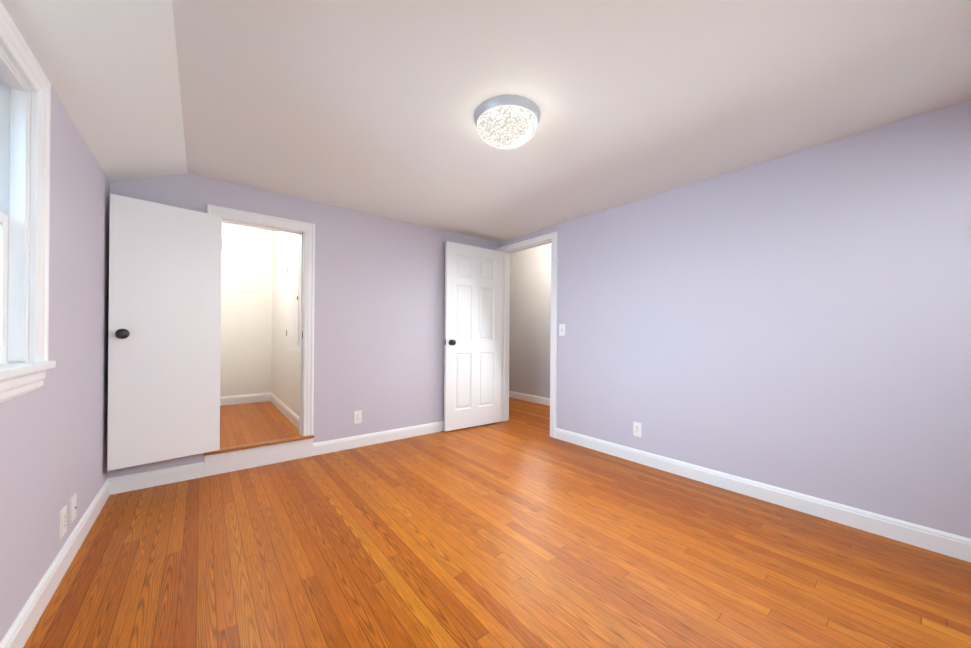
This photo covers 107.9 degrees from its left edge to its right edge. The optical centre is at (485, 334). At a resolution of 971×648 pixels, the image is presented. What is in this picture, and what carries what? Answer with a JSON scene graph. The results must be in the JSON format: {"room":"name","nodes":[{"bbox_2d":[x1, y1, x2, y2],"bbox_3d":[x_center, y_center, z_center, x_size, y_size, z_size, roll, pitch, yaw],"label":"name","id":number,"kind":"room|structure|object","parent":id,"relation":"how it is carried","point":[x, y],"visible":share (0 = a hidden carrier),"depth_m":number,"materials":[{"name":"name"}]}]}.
{"room":"empty bedroom","nodes":[
{"label":"empty bedroom","id":0,"kind":"room"},
{"bbox_2d":[0,87,109,641],"bbox_3d":[-1.159,0.012,0.572,0.160,2.040,4.200,0,0,-39],"label":"wall","id":1,"kind":"structure","parent":0,"point":[53,445],"depth_m":1.52,"materials":[{"name":"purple paint"}]},
{"bbox_2d":[0,1,55,402],"bbox_3d":[-1.336,-0.363,0.832,0.195,1.126,1.116,0,0,-39],"label":"double-hung window","id":2,"kind":"structure","parent":1,"relation":"in","point":[25,126],"depth_m":1.20,"materials":[{"name":"white paint"}]},
{"bbox_2d":[0,478,111,647],"bbox_3d":[-1.130,0.980,0.664,0.015,0.105,4.100,0,0,-39],"label":"baseboard","id":3,"kind":"structure","parent":1,"relation":"attached to","point":[20,630],"depth_m":1.39,"materials":[{"name":"white paint"}]},
{"bbox_2d":[60,505,66,538],"bbox_3d":[-1.832,0.813,1.536,0.008,0.115,0.070,0,0,-39],"label":"outlet","id":4,"kind":"object","parent":1,"relation":"attached to","point":[63,520],"visible":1,"depth_m":1.53,"materials":[{"name":"white plastic"}]},
{"bbox_2d":[70,493,76,522],"bbox_3d":[-1.927,0.812,1.659,0.012,0.115,0.070,0,0,-39],"label":"outlet","id":5,"kind":"object","parent":1,"relation":"attached to","point":[73,506],"visible":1,"depth_m":1.65,"materials":[{"name":"white plastic"}]},
{"bbox_2d":[220,222,300,415],"bbox_3d":[-2.473,-0.225,3.587,0.960,2.500,1.950,0,0,-39],"label":"wall","id":6,"kind":"structure","parent":0,"point":[256,357],"depth_m":4.29,"materials":[{"name":"white paint"}]},
{"bbox_2d":[220,393,267,405],"bbox_3d":[-3.024,0.789,4.263,0.720,0.105,0.015,0,0,-39],"label":"baseboard","id":7,"kind":"structure","parent":6,"relation":"attached to","point":[260,397],"depth_m":4.31,"materials":[{"name":"white paint"}]},
{"bbox_2d":[268,393,298,429],"bbox_3d":[-2.163,0.795,3.784,0.015,0.105,1.838,0,0,-39],"label":"baseboard","id":8,"kind":"structure","parent":6,"relation":"attached to","point":[286,411],"depth_m":3.69,"materials":[{"name":"white paint"}]},
{"bbox_2d":[286,243,300,351],"bbox_3d":[-1.853,-0.330,3.405,0.022,0.980,0.660,0,0,-39],"label":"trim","id":9,"kind":"structure","parent":6,"relation":"attached to","point":[293,299],"depth_m":3.36,"materials":[{"name":"white paint"}]},
{"bbox_2d":[220,401,301,447],"bbox_3d":[-2.420,0.935,3.509,0.760,0.180,1.947,0,0,-39],"label":"floor","id":10,"kind":"structure","parent":0,"point":[247,423],"depth_m":3.32,"materials":[{"name":"brown wood"}]},
{"bbox_2d":[107,173,497,477],"bbox_3d":[-1.186,-0.148,3.306,3.537,2.366,0.100,0,0,-39],"label":"wall","id":11,"kind":"structure","parent":0,"point":[379,311],"depth_m":3.28,"materials":[{"name":"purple paint"}]},
{"bbox_2d":[112,462,203,493],"bbox_3d":[-2.211,0.974,2.415,0.459,0.105,0.015,0,0,-39],"label":"baseboard","id":12,"kind":"structure","parent":11,"relation":"attached to","point":[120,484],"depth_m":2.40,"materials":[{"name":"white paint"}]},
{"bbox_2d":[107,194,221,470],"bbox_3d":[-2.123,-0.012,2.380,0.165,1.698,0.566,0,0,43],"label":"closet door","id":13,"kind":"structure","parent":11,"relation":"in","point":[164,339],"depth_m":2.34,"materials":[{"name":"white paint"}]},
{"bbox_2d":[203,435,313,455],"bbox_3d":[-1.749,0.861,2.782,0.735,0.023,0.060,0,0,-39],"label":"sill","id":14,"kind":"structure","parent":11,"relation":"attached to","point":[254,445],"depth_m":2.75,"materials":[{"name":"brown wood"}]},
{"bbox_2d":[204,204,314,476],"bbox_3d":[-1.778,0.045,2.826,0.723,1.970,0.133,0,0,-39],"label":"trim","id":15,"kind":"structure","parent":11,"relation":"attached to","point":[224,462],"depth_m":2.95,"materials":[{"name":"white paint"}]},
{"bbox_2d":[354,410,361,423],"bbox_3d":[-1.173,0.760,3.251,0.070,0.115,0.008,0,0,-39],"label":"outlet","id":16,"kind":"object","parent":11,"relation":"attached to","point":[357,416],"visible":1,"depth_m":3.25,"materials":[{"name":"white plastic"}]},
{"bbox_2d":[313,421,443,455],"bbox_3d":[-0.663,0.987,3.656,2.069,0.105,0.015,0,0,-39],"label":"baseboard","id":17,"kind":"structure","parent":11,"relation":"attached to","point":[329,446],"depth_m":3.34,"materials":[{"name":"white paint"}]},
{"bbox_2d":[444,241,501,431],"bbox_3d":[-0.103,0.022,3.970,0.769,2.020,0.109,0,0,-37],"label":"door","id":18,"kind":"structure","parent":11,"relation":"in","point":[473,337],"depth_m":3.95,"materials":[{"name":"white paint"}]},
{"bbox_2d":[0,0,970,242],"bbox_3d":[0.136,-1.129,1.668,3.537,0.486,4.300,0,0,-39],"label":"ceiling","id":19,"kind":"structure","parent":0,"point":[367,106],"depth_m":1.59,"materials":[{"name":"white paint"}]},
{"bbox_2d":[474,95,540,148],"bbox_3d":[0.111,-1.054,1.828,0.342,0.136,0.342,0,0,-39],"label":"ceiling light","id":20,"kind":"object","parent":19,"relation":"attached to","point":[506,121],"visible":1,"depth_m":1.73,"materials":[{"name":"white glass"}]},
{"bbox_2d":[23,397,970,647],"bbox_3d":[-0.030,1.094,2.829,4.760,0.100,6.300,0,0,-39],"label":"floor","id":21,"kind":"structure","parent":0,"point":[520,528],"depth_m":1.61,"materials":[{"name":"brown wood"}]},
{"bbox_2d":[498,99,970,538],"bbox_3d":[1.321,-0.270,3.905,1.323,2.650,6.300,0,0,-39],"label":"wall","id":22,"kind":"structure","parent":0,"point":[799,321],"depth_m":2.16,"materials":[{"name":"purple paint"}]},
{"bbox_2d":[497,231,557,437],"bbox_3d":[0.478,-0.009,3.983,0.151,2.115,0.925,0,0,-39],"label":"door frame","id":23,"kind":"structure","parent":22,"relation":"attached to","point":[551,238],"depth_m":3.96,"materials":[{"name":"white paint"}]},
{"bbox_2d":[509,391,549,405],"bbox_3d":[1.056,1.002,5.109,0.015,0.105,3.900,0,0,-39],"label":"baseboard","id":24,"kind":"structure","parent":22,"relation":"attached to","point":[536,399],"depth_m":5.54,"materials":[{"name":"white paint"}]},
{"bbox_2d":[559,324,564,335],"bbox_3d":[0.761,-0.045,3.530,0.018,0.115,0.070,0,0,-39],"label":"light switch","id":25,"kind":"object","parent":22,"relation":"attached to","point":[561,329],"visible":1,"depth_m":3.53,"materials":[{"name":"white plastic"}]},
{"bbox_2d":[633,422,641,436],"bbox_3d":[1.253,0.782,2.915,0.008,0.115,0.070,0,0,-39],"label":"outlet","id":26,"kind":"object","parent":22,"relation":"attached to","point":[637,428],"visible":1,"depth_m":2.91,"materials":[{"name":"white plastic"}]},
{"bbox_2d":[555,428,970,562],"bbox_3d":[1.694,1.004,2.357,0.015,0.105,3.147,0,0,-39],"label":"baseboard","id":27,"kind":"structure","parent":22,"relation":"attached to","point":[952,545],"depth_m":2.11,"materials":[{"name":"white paint"}]}
]}

